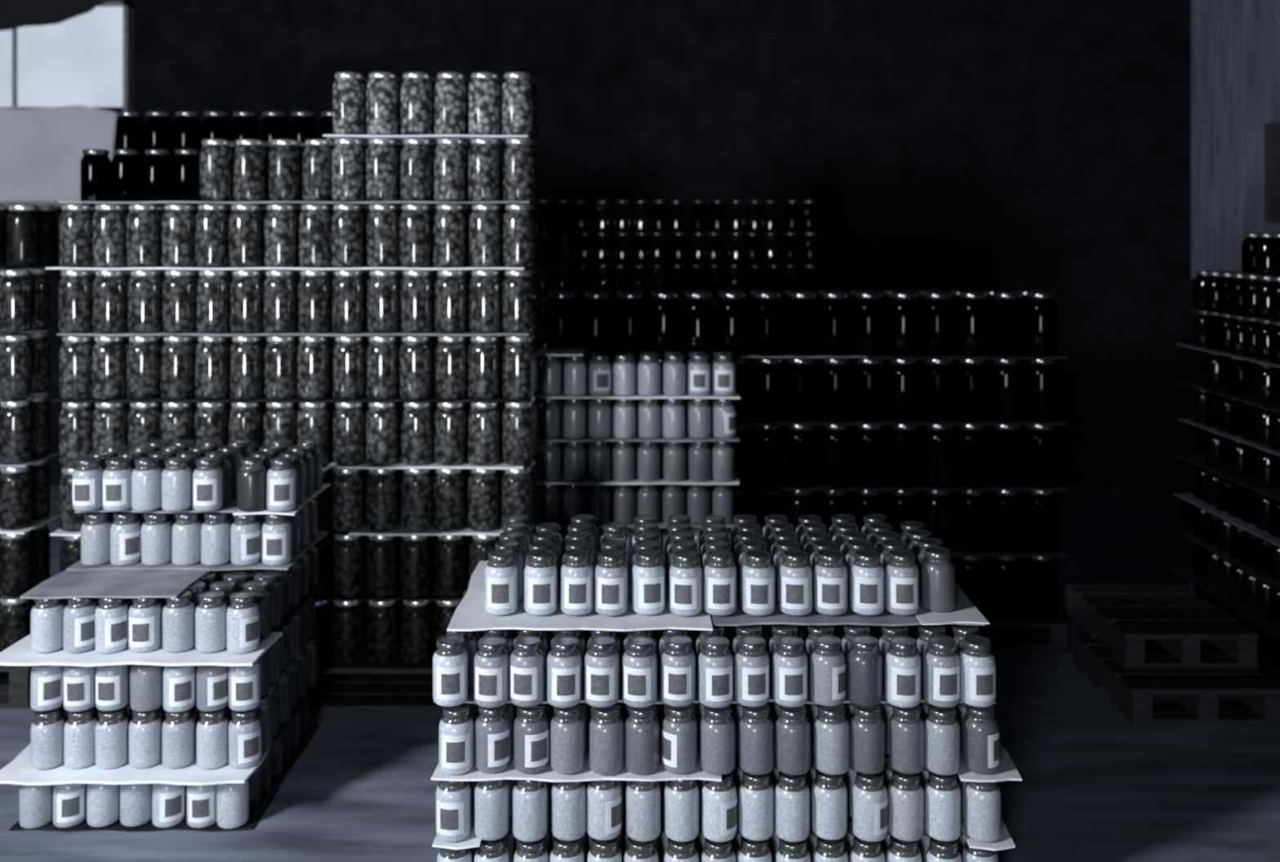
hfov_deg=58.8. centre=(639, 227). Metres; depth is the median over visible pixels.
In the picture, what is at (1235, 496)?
jars
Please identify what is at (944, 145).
wall
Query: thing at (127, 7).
frame
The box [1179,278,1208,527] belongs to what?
plinth
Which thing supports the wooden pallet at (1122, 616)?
on the wooden pallet at (1198, 690)
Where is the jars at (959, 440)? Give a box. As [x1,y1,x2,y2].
[546,289,1068,648]
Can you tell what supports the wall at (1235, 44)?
on the floor
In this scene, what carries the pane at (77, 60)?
attached to the wall at (944, 145)
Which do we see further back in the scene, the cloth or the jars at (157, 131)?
the cloth
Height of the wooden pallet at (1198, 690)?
0.130 m
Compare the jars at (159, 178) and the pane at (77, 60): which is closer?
the jars at (159, 178)
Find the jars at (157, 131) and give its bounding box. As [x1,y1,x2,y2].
[115,111,338,270]
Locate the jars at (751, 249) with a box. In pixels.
[534,200,818,521]
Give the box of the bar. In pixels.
[12,28,17,106]
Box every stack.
[0,440,330,831]
[431,513,1022,861]
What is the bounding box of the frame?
[0,1,133,207]
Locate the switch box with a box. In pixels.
[1264,123,1279,222]
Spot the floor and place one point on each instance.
(1096, 785)
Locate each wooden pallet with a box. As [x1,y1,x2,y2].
[1065,584,1257,667]
[1073,634,1279,724]
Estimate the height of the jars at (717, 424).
1.300 m
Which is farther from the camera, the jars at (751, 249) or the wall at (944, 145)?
the wall at (944, 145)
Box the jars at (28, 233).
[0,204,59,708]
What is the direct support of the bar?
attached to the wall at (944, 145)
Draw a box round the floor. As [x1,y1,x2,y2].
[0,485,1279,861]
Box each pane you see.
[0,6,122,106]
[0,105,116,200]
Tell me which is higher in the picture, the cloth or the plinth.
the cloth
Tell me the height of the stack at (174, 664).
1.057 m
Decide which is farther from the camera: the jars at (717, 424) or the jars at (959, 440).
the jars at (959, 440)
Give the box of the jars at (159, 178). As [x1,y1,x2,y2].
[80,149,271,270]
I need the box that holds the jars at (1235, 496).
[1172,233,1279,684]
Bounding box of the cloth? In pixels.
[0,0,103,31]
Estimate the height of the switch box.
0.550 m
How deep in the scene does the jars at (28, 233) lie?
4.34 m
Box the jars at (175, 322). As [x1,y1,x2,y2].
[45,71,537,711]
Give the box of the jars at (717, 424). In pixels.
[535,348,740,560]
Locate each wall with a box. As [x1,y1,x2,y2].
[0,0,1191,485]
[1191,0,1279,279]
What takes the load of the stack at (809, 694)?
on the floor
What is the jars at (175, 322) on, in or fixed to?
on the floor

